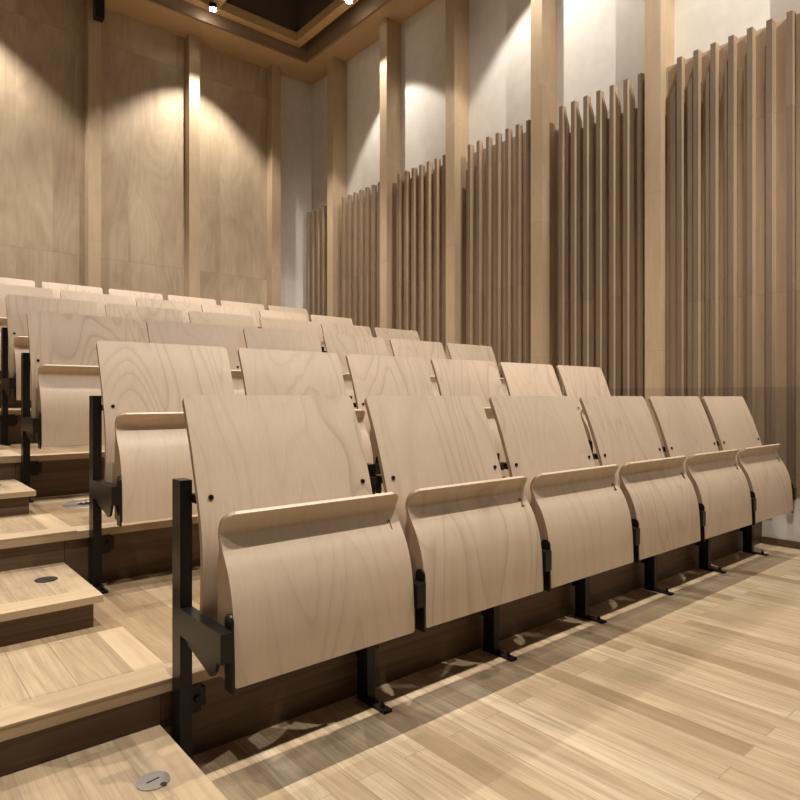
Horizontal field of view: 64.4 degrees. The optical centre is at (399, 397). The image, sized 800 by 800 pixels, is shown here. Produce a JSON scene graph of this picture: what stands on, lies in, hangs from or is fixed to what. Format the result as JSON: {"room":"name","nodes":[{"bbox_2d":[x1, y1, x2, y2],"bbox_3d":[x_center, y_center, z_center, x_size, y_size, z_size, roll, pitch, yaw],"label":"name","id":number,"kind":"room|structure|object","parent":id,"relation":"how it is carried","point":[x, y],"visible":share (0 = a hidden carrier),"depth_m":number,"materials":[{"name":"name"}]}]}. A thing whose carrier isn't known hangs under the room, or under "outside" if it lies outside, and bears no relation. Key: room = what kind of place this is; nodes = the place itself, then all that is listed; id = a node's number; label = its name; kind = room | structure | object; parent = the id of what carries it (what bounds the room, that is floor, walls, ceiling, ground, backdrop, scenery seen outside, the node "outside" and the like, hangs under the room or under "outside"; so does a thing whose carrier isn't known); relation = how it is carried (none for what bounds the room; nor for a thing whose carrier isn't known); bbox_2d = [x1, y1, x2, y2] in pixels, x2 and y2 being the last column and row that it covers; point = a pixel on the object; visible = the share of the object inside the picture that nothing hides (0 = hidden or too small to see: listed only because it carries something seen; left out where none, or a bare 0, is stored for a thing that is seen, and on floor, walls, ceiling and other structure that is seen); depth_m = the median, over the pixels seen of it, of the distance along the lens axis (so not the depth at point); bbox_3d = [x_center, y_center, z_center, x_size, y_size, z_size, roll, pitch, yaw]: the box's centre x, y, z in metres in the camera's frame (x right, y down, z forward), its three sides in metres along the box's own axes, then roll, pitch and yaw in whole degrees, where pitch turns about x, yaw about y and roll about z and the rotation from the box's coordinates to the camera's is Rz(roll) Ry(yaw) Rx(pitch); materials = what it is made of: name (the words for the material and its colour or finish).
{"room":"lecture hall","nodes":[
{"label":"lecture hall","id":0,"kind":"room"},
{"bbox_2d":[0,380,30,407],"bbox_3d":[-2.434,-0.025,5.540,5.170,0.205,0.963,0,0,-40],"label":"tier","id":1,"kind":"object","parent":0,"point":[11,404],"visible":0.02,"depth_m":4.61,"materials":[{"name":"brown wood"}]},
{"bbox_2d":[0,277,34,286],"bbox_3d":[-3.282,-0.567,5.261,0.545,0.886,0.286,0,0,-40],"label":"seat","id":2,"kind":"object","parent":1,"relation":"on","point":[9,281],"visible":0.09,"depth_m":5.41,"materials":[{"name":"brown wood"}]},
{"bbox_2d":[41,282,102,298],"bbox_3d":[-2.875,-0.567,5.611,0.574,0.886,0.294,0,0,-40],"label":"seat","id":3,"kind":"object","parent":1,"relation":"on","point":[56,287],"visible":0.07,"depth_m":5.66,"materials":[{"name":"brown wood"}]},
{"bbox_2d":[108,289,162,305],"bbox_3d":[-2.455,-0.567,5.966,0.574,0.886,0.294,0,0,-40],"label":"seat","id":4,"kind":"object","parent":1,"relation":"on","point":[132,295],"visible":0.07,"depth_m":6.01,"materials":[{"name":"brown wood"}]},
{"bbox_2d":[167,295,215,311],"bbox_3d":[-2.035,-0.567,6.322,0.574,0.886,0.294,0,0,-40],"label":"seat","id":5,"kind":"object","parent":1,"relation":"on","point":[198,301],"visible":0.07,"depth_m":6.41,"materials":[{"name":"brown wood"}]},
{"bbox_2d":[220,300,264,327],"bbox_3d":[-1.616,-0.567,6.677,0.574,0.886,0.294,0,0,-40],"label":"seat","id":6,"kind":"object","parent":1,"relation":"on","point":[256,307],"visible":0.08,"depth_m":6.79,"materials":[{"name":"brown wood"}]},
{"bbox_2d":[268,305,308,320],"bbox_3d":[-1.159,-0.567,7.060,0.663,0.886,0.286,0,0,-40],"label":"seat","id":7,"kind":"object","parent":1,"relation":"on","point":[270,307],"visible":0.09,"depth_m":7.12,"materials":[{"name":"brown wood"}]},
{"bbox_2d":[0,0,311,309],"bbox_3d":[-3.783,-1.959,5.780,6.920,5.700,0.120,0,0,-40],"label":"wall","id":8,"kind":"structure","parent":0,"point":[42,42],"depth_m":6.62,"materials":[{"name":"brown wood"}]},
{"bbox_2d":[85,0,100,287],"bbox_3d":[-3.026,-2.117,6.262,0.118,3.585,0.123,0,0,-40],"label":"pilaster","id":9,"kind":"object","parent":8,"relation":"attached to","point":[92,27],"visible":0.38,"depth_m":6.21,"materials":[{"name":"brown wood"}]},
{"bbox_2d":[185,34,199,297],"bbox_3d":[-2.259,-2.117,6.912,0.118,3.585,0.123,0,0,-40],"label":"pilaster","id":10,"kind":"object","parent":8,"relation":"attached to","point":[192,42],"visible":0.64,"depth_m":6.86,"materials":[{"name":"brown wood"}]},
{"bbox_2d":[267,65,280,309],"bbox_3d":[-1.500,-2.117,7.555,0.118,3.585,0.123,0,0,-40],"label":"pilaster","id":11,"kind":"object","parent":8,"relation":"attached to","point":[273,72],"visible":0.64,"depth_m":7.51,"materials":[{"name":"brown wood"}]},
{"bbox_2d":[83,0,434,84],"bbox_3d":[-0.871,-3.934,2.341,6.920,0.050,8.893,0,0,-40],"label":"ceiling","id":12,"kind":"structure","parent":0,"point":[367,32],"depth_m":6.85,"materials":[{"name":"brown wood"}]},
{"bbox_2d":[93,0,104,22],"bbox_3d":[-2.921,-3.787,6.159,0.084,0.245,0.084,0,0,-40],"label":"hanger","id":13,"kind":"object","parent":12,"relation":"hanging from","point":[98,5],"visible":1,"depth_m":6.14,"materials":[{"name":"black metal"}]},
{"bbox_2d":[147,0,390,62],"bbox_3d":[-0.864,-4.109,2.078,6.590,0.400,8.483,0,0,-40],"label":"trim","id":14,"kind":"structure","parent":12,"relation":"attached to","point":[361,10],"depth_m":6.83,"materials":[{"name":"brown wood"}]},
{"bbox_2d":[183,0,358,47],"bbox_3d":[-0.900,-4.080,2.021,6.462,0.101,8.442,0,0,-40],"label":"grid","id":15,"kind":"object","parent":14,"relation":"attached to","point":[336,8],"visible":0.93,"depth_m":6.84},
{"bbox_2d":[209,2,216,11],"bbox_3d":[-1.917,-3.994,6.512,0.076,0.070,0.076,0,0,-40],"label":"ceiling spotlight","id":16,"kind":"object","parent":15,"relation":"attached to","point":[212,5],"visible":1,"depth_m":6.49,"materials":[{"name":"black metal"}]},
{"bbox_2d":[192,543,799,799],"bbox_3d":[0.822,0.916,0.343,6.920,0.050,3.655,0,0,-40],"label":"floor","id":17,"kind":"structure","parent":0,"point":[692,693],"depth_m":1.76,"materials":[{"name":"brown wood"}]},
{"bbox_2d":[0,724,227,799],"bbox_3d":[-0.957,0.838,0.885,1.406,0.105,0.485,0,0,-40],"label":"step","id":18,"kind":"structure","parent":17,"relation":"on","point":[110,770],"depth_m":1.32,"materials":[{"name":"brown wood"}]},
{"bbox_2d":[135,771,169,790],"bbox_3d":[-0.505,0.784,1.298,0.066,0.003,0.066,0,0,-40],"label":"socket","id":19,"kind":"object","parent":18,"relation":"on","point":[154,780],"visible":1,"depth_m":1.29,"materials":[{"name":"metal"}]},
{"bbox_2d":[172,395,414,759],"bbox_3d":[-0.257,0.443,1.604,0.545,0.896,0.286,0,0,-40],"label":"seat","id":20,"kind":"object","parent":17,"relation":"on","point":[302,565],"visible":0.99,"depth_m":1.52,"materials":[{"name":"brown wood"}]},
{"bbox_2d":[0,521,761,776],"bbox_3d":[0.020,0.783,2.643,5.170,0.215,0.963,0,0,-40],"label":"tier","id":21,"kind":"object","parent":17,"relation":"on","point":[64,694],"visible":0.48,"depth_m":1.70,"materials":[{"name":"brown wood"}]},
{"bbox_2d":[0,562,102,646],"bbox_3d":[-1.570,0.632,1.609,1.406,0.096,0.485,0,0,-40],"label":"step","id":22,"kind":"structure","parent":21,"relation":"on","point":[30,610],"depth_m":1.84,"materials":[{"name":"brown wood"}]},
{"bbox_2d":[34,576,57,582],"bbox_3d":[-1.132,0.583,2.032,0.066,0.003,0.066,0,0,-40],"label":"socket","id":23,"kind":"object","parent":22,"relation":"on","point":[48,578],"visible":1,"depth_m":2.03,"materials":[{"name":"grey metal"}]},
{"bbox_2d":[89,340,234,593],"bbox_3d":[-0.828,0.237,2.364,0.545,0.886,0.286,0,0,-40],"label":"seat","id":24,"kind":"object","parent":21,"relation":"on","point":[144,386],"visible":0.68,"depth_m":2.26,"materials":[{"name":"brown wood"}]},
{"bbox_2d":[0,465,599,582],"bbox_3d":[-0.593,0.577,3.367,5.170,0.205,0.963,0,0,-40],"label":"tier","id":25,"kind":"object","parent":21,"relation":"on","point":[51,533],"visible":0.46,"depth_m":2.38,"materials":[{"name":"brown wood"}]},
{"bbox_2d":[0,479,35,516],"bbox_3d":[-2.184,0.431,2.333,1.406,0.096,0.485,0,0,-40],"label":"step","id":26,"kind":"structure","parent":25,"relation":"on","point":[14,495],"depth_m":2.58,"materials":[{"name":"brown wood"}]},
{"bbox_2d":[0,443,104,497],"bbox_3d":[-1.207,0.376,4.092,5.170,0.205,0.963,0,0,-40],"label":"tier","id":27,"kind":"object","parent":25,"relation":"on","point":[65,469],"visible":0.27,"depth_m":3.10,"materials":[{"name":"brown wood"}]},
{"bbox_2d":[0,408,37,443],"bbox_3d":[-1.820,0.175,4.816,5.170,0.205,0.963,0,0,-40],"label":"tier","id":28,"kind":"object","parent":27,"relation":"on","point":[14,432],"visible":0.02,"depth_m":3.80,"materials":[{"name":"brown wood"}]},
{"bbox_2d":[0,284,52,370],"bbox_3d":[-2.711,-0.366,4.501,0.545,0.886,0.286,0,0,-40],"label":"seat","id":29,"kind":"object","parent":28,"relation":"on","point":[5,289],"visible":0.13,"depth_m":4.56,"materials":[{"name":"brown wood"}]},
{"bbox_2d":[60,290,129,316],"bbox_3d":[-2.304,-0.366,4.851,0.574,0.886,0.294,0,0,-40],"label":"seat","id":30,"kind":"object","parent":28,"relation":"on","point":[100,300],"visible":0.06,"depth_m":4.92,"materials":[{"name":"brown wood"}]},
{"bbox_2d":[135,297,196,322],"bbox_3d":[-1.884,-0.366,5.206,0.574,0.886,0.294,0,0,-40],"label":"seat","id":31,"kind":"object","parent":28,"relation":"on","point":[185,307],"visible":0.09,"depth_m":5.30,"materials":[{"name":"brown wood"}]},
{"bbox_2d":[201,304,257,327],"bbox_3d":[-1.464,-0.366,5.562,0.574,0.886,0.294,0,0,-40],"label":"seat","id":32,"kind":"object","parent":28,"relation":"on","point":[205,307],"visible":0.06,"depth_m":5.64,"materials":[{"name":"brown wood"}]},
{"bbox_2d":[259,310,306,320],"bbox_3d":[-1.045,-0.366,5.917,0.574,0.886,0.294,0,0,-40],"label":"seat","id":33,"kind":"object","parent":28,"relation":"on","point":[263,313],"visible":0.04,"depth_m":5.99,"materials":[{"name":"brown wood"}]},
{"bbox_2d":[310,315,352,350],"bbox_3d":[-0.588,-0.366,6.300,0.663,0.886,0.286,0,0,-40],"label":"seat","id":34,"kind":"object","parent":28,"relation":"on","point":[318,319],"visible":0.07,"depth_m":6.28,"materials":[{"name":"brown wood"}]},
{"bbox_2d":[1,294,97,445],"bbox_3d":[-2.055,-0.165,3.813,0.545,0.886,0.286,0,0,-40],"label":"seat","id":35,"kind":"object","parent":27,"relation":"on","point":[14,337],"visible":0.23,"depth_m":3.71,"materials":[{"name":"brown wood"}]},
{"bbox_2d":[105,303,182,342],"bbox_3d":[-1.648,-0.165,4.162,0.574,0.886,0.294,0,0,-40],"label":"seat","id":36,"kind":"object","parent":27,"relation":"on","point":[141,314],"visible":0.09,"depth_m":4.20,"materials":[{"name":"brown wood"}]},
{"bbox_2d":[188,311,255,348],"bbox_3d":[-1.228,-0.165,4.518,0.574,0.886,0.294,0,0,-40],"label":"seat","id":37,"kind":"object","parent":27,"relation":"on","point":[239,322],"visible":0.08,"depth_m":4.61,"materials":[{"name":"brown wood"}]},
{"bbox_2d":[259,317,321,351],"bbox_3d":[-0.808,-0.165,4.873,0.574,0.886,0.294,0,0,-40],"label":"seat","id":38,"kind":"object","parent":27,"relation":"on","point":[266,323],"visible":0.1,"depth_m":4.95,"materials":[{"name":"brown wood"}]},
{"bbox_2d":[321,323,371,351],"bbox_3d":[-0.389,-0.165,5.229,0.574,0.886,0.294,0,0,-40],"label":"seat","id":39,"kind":"object","parent":27,"relation":"on","point":[328,328],"visible":0.09,"depth_m":5.29,"materials":[{"name":"brown wood"}]},
{"bbox_2d":[374,327,419,355],"bbox_3d":[0.068,-0.165,5.611,0.663,0.886,0.286,0,0,-40],"label":"seat","id":40,"kind":"object","parent":27,"relation":"on","point":[386,334],"visible":0.07,"depth_m":5.61,"materials":[{"name":"brown wood"}]},
{"bbox_2d":[62,500,88,507],"bbox_3d":[-1.399,0.476,2.849,0.210,0.006,0.210,0,0,-40],"label":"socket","id":41,"kind":"object","parent":25,"relation":"on","point":[80,503],"visible":0.54,"depth_m":2.80,"materials":[{"name":"metal"}]},
{"bbox_2d":[77,502,88,504],"bbox_3d":[-1.399,0.476,2.849,0.094,0.005,0.094,0,0,-40],"label":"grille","id":42,"kind":"object","parent":41,"relation":"attached to","point":[78,503],"depth_m":2.83,"materials":[{"name":"silver metal"}]},
{"bbox_2d":[21,311,138,502],"bbox_3d":[-1.484,0.036,3.052,0.545,0.886,0.286,0,0,-40],"label":"seat","id":43,"kind":"object","parent":25,"relation":"on","point":[62,359],"visible":0.53,"depth_m":2.95,"materials":[{"name":"brown wood"}]},
{"bbox_2d":[146,320,244,394],"bbox_3d":[-1.077,0.036,3.402,0.574,0.886,0.294,0,0,-40],"label":"seat","id":44,"kind":"object","parent":25,"relation":"on","point":[162,332],"visible":0.09,"depth_m":3.47,"materials":[{"name":"brown wood"}]},
{"bbox_2d":[243,327,319,351],"bbox_3d":[-0.657,0.036,3.757,0.574,0.886,0.294,0,0,-40],"label":"seat","id":45,"kind":"object","parent":25,"relation":"on","point":[255,338],"visible":0.1,"depth_m":3.81,"materials":[{"name":"brown wood"}]},
{"bbox_2d":[323,333,388,408],"bbox_3d":[-0.237,0.036,4.113,0.574,0.886,0.294,0,0,-40],"label":"seat","id":46,"kind":"object","parent":25,"relation":"on","point":[342,345],"visible":0.11,"depth_m":4.12,"materials":[{"name":"brown wood"}]},
{"bbox_2d":[389,339,445,395],"bbox_3d":[0.182,0.036,4.468,0.574,0.886,0.294,0,0,-40],"label":"seat","id":47,"kind":"object","parent":25,"relation":"on","point":[427,350],"visible":0.16,"depth_m":4.52,"materials":[{"name":"brown wood"}]},
{"bbox_2d":[446,343,508,395],"bbox_3d":[0.639,0.036,4.851,0.663,0.886,0.286,0,0,-40],"label":"seat","id":48,"kind":"object","parent":25,"relation":"on","point":[456,351],"visible":0.11,"depth_m":4.89,"materials":[{"name":"brown wood"}]},
{"bbox_2d":[238,348,372,463],"bbox_3d":[-0.421,0.237,2.713,0.574,0.886,0.294,0,0,-40],"label":"seat","id":49,"kind":"object","parent":21,"relation":"on","point":[264,371],"visible":0.2,"depth_m":2.77,"materials":[{"name":"brown wood"}]},
{"bbox_2d":[345,354,433,492],"bbox_3d":[-0.001,0.237,3.069,0.574,0.886,0.294,0,0,-40],"label":"seat","id":50,"kind":"object","parent":21,"relation":"on","point":[371,375],"visible":0.18,"depth_m":3.08,"materials":[{"name":"brown wood"}]},
{"bbox_2d":[431,358,509,476],"bbox_3d":[0.419,0.237,3.424,0.574,0.886,0.294,0,0,-40],"label":"seat","id":51,"kind":"object","parent":21,"relation":"on","point":[453,377],"visible":0.19,"depth_m":3.44,"materials":[{"name":"brown wood"}]},
{"bbox_2d":[499,362,579,477],"bbox_3d":[0.838,0.237,3.780,0.574,0.886,0.294,0,0,-40],"label":"seat","id":52,"kind":"object","parent":21,"relation":"on","point":[521,379],"visible":0.13,"depth_m":3.82,"materials":[{"name":"brown wood"}]},
{"bbox_2d":[556,365,610,464],"bbox_3d":[1.295,0.237,4.162,0.663,0.886,0.286,0,0,-40],"label":"seat","id":53,"kind":"object","parent":21,"relation":"on","point":[577,381],"visible":0.22,"depth_m":4.14,"materials":[{"name":"brown wood"}]},
{"bbox_2d":[356,396,542,714],"bbox_3d":[0.150,0.443,1.953,0.574,0.896,0.294,0,0,-40],"label":"seat","id":54,"kind":"object","parent":17,"relation":"on","point":[471,532],"visible":0.94,"depth_m":1.90,"materials":[{"name":"brown wood"}]},
{"bbox_2d":[481,396,633,661],"bbox_3d":[0.570,0.443,2.308,0.574,0.896,0.294,0,0,-40],"label":"seat","id":55,"kind":"object","parent":17,"relation":"on","point":[580,509],"visible":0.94,"depth_m":2.25,"materials":[{"name":"brown wood"}]},
{"bbox_2d":[572,396,700,623],"bbox_3d":[0.990,0.443,2.664,0.574,0.896,0.294,0,0,-40],"label":"seat","id":56,"kind":"object","parent":17,"relation":"on","point":[661,499],"visible":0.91,"depth_m":2.61,"materials":[{"name":"brown wood"}]},
{"bbox_2d":[642,396,751,595],"bbox_3d":[1.409,0.443,3.019,0.574,0.896,0.294,0,0,-40],"label":"seat","id":57,"kind":"object","parent":17,"relation":"on","point":[721,488],"visible":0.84,"depth_m":2.97,"materials":[{"name":"brown wood"}]},
{"bbox_2d":[696,396,796,573],"bbox_3d":[1.867,0.443,3.402,0.663,0.896,0.286,0,0,-40],"label":"seat","id":58,"kind":"object","parent":17,"relation":"on","point":[772,492],"visible":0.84,"depth_m":3.33,"materials":[{"name":"brown wood"}]},
{"bbox_2d":[312,0,799,382],"bbox_3d":[1.776,-1.959,4.662,0.120,5.700,9.013,0,0,-40],"label":"wall","id":59,"kind":"structure","parent":0,"point":[601,43],"depth_m":5.61,"materials":[{"name":"white paint"}]},
{"bbox_2d":[306,205,326,320],"bbox_3d":[-0.919,-1.291,7.620,0.169,1.933,0.492,0,0,-40],"label":"panel","id":60,"kind":"object","parent":59,"relation":"attached to","point":[316,220],"visible":0.49,"depth_m":7.59,"materials":[{"name":"brown wood"}]},
{"bbox_2d":[327,56,346,316],"bbox_3d":[-0.732,-1.509,7.380,0.195,4.800,0.113,0,0,-40],"label":"wall pillar","id":61,"kind":"structure","parent":59,"relation":"attached to","point":[336,67],"depth_m":7.32,"materials":[{"name":"brown wood"}]},
{"bbox_2d":[341,182,379,336],"bbox_3d":[-0.371,-1.191,6.973,0.169,2.134,0.752,0,0,-40],"label":"panel","id":62,"kind":"object","parent":59,"relation":"attached to","point":[360,219],"visible":0.59,"depth_m":6.93,"materials":[{"name":"brown wood"}]},
{"bbox_2d":[380,17,400,328],"bbox_3d":[-0.100,-1.509,6.633,0.195,4.800,0.113,0,0,-40],"label":"wall pillar","id":63,"kind":"structure","parent":59,"relation":"attached to","point":[390,30],"depth_m":6.58,"materials":[{"name":"brown wood"}]},
{"bbox_2d":[396,155,445,354],"bbox_3d":[0.261,-1.090,6.226,0.169,2.334,0.752,0,0,-40],"label":"panel","id":64,"kind":"object","parent":59,"relation":"attached to","point":[421,198],"visible":0.59,"depth_m":6.18,"materials":[{"name":"brown wood"}]},
{"bbox_2d":[446,0,468,358],"bbox_3d":[0.532,-1.509,5.887,0.195,4.800,0.113,0,0,-40],"label":"wall pillar","id":65,"kind":"structure","parent":59,"relation":"attached to","point":[457,11],"depth_m":5.83,"materials":[{"name":"brown wood"}]},
{"bbox_2d":[466,120,530,377],"bbox_3d":[0.893,-0.990,5.480,0.169,2.535,0.752,0,0,-40],"label":"panel","id":66,"kind":"object","parent":59,"relation":"attached to","point":[498,176],"visible":0.59,"depth_m":5.43,"materials":[{"name":"brown wood"}]},
{"bbox_2d":[531,0,556,376],"bbox_3d":[1.165,-1.509,5.141,0.195,4.800,0.113,0,0,-40],"label":"wall pillar","id":67,"kind":"structure","parent":59,"relation":"attached to","point":[543,12],"depth_m":5.08,"materials":[{"name":"brown wood"}]},
{"bbox_2d":[559,73,644,398],"bbox_3d":[1.534,-0.889,4.723,0.169,2.736,0.724,0,0,-40],"label":"panel","id":68,"kind":"object","parent":59,"relation":"attached to","point":[602,163],"visible":0.57,"depth_m":4.68,"materials":[{"name":"brown wood"}]},
{"bbox_2d":[645,0,673,457],"bbox_3d":[1.797,-1.509,4.395,0.195,4.800,0.113,0,0,-40],"label":"wall pillar","id":69,"kind":"structure","parent":59,"relation":"attached to","point":[659,14],"depth_m":4.33,"materials":[{"name":"brown wood"}]},
{"bbox_2d":[667,10,799,495],"bbox_3d":[2.122,-0.838,4.029,0.169,2.838,0.861,0,0,-40],"label":"panel","id":70,"kind":"object","parent":59,"relation":"attached to","point":[733,107],"visible":0.7,"depth_m":3.96,"materials":[{"name":"brown wood"}]},
{"bbox_2d":[761,536,799,549],"bbox_3d":[3.380,0.870,2.493,0.016,0.042,3.631,0,0,-40],"label":"baseboard","id":71,"kind":"structure","parent":59,"relation":"attached to","point":[764,540],"depth_m":3.79,"materials":[{"name":"brown wood"}]},
{"bbox_2d":[762,496,799,541],"bbox_3d":[3.428,0.737,2.534,0.110,0.308,3.631,0,0,-40],"label":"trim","id":72,"kind":"structure","parent":59,"relation":"attached to","point":[786,526],"depth_m":3.78,"materials":[{"name":"white paint"}]},
{"bbox_3d":[-0.871,-4.769,2.341,6.920,0.080,8.893,0,0,-40],"label":"ceiling","id":73,"kind":"structure","parent":0,"visible":0},
{"bbox_2d":[225,0,297,31],"bbox_3d":[-3.615,-4.430,5.179,6.400,0.598,0.030,0,0,-40],"label":"trim","id":74,"kind":"structure","parent":73,"relation":"attached to","point":[284,13],"depth_m":7.05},
{"bbox_2d":[298,0,334,30],"bbox_3d":[1.544,-4.430,4.063,0.030,0.598,8.400,0,0,-40],"label":"trim","id":75,"kind":"structure","parent":73,"relation":"attached to","point":[307,9],"depth_m":7.06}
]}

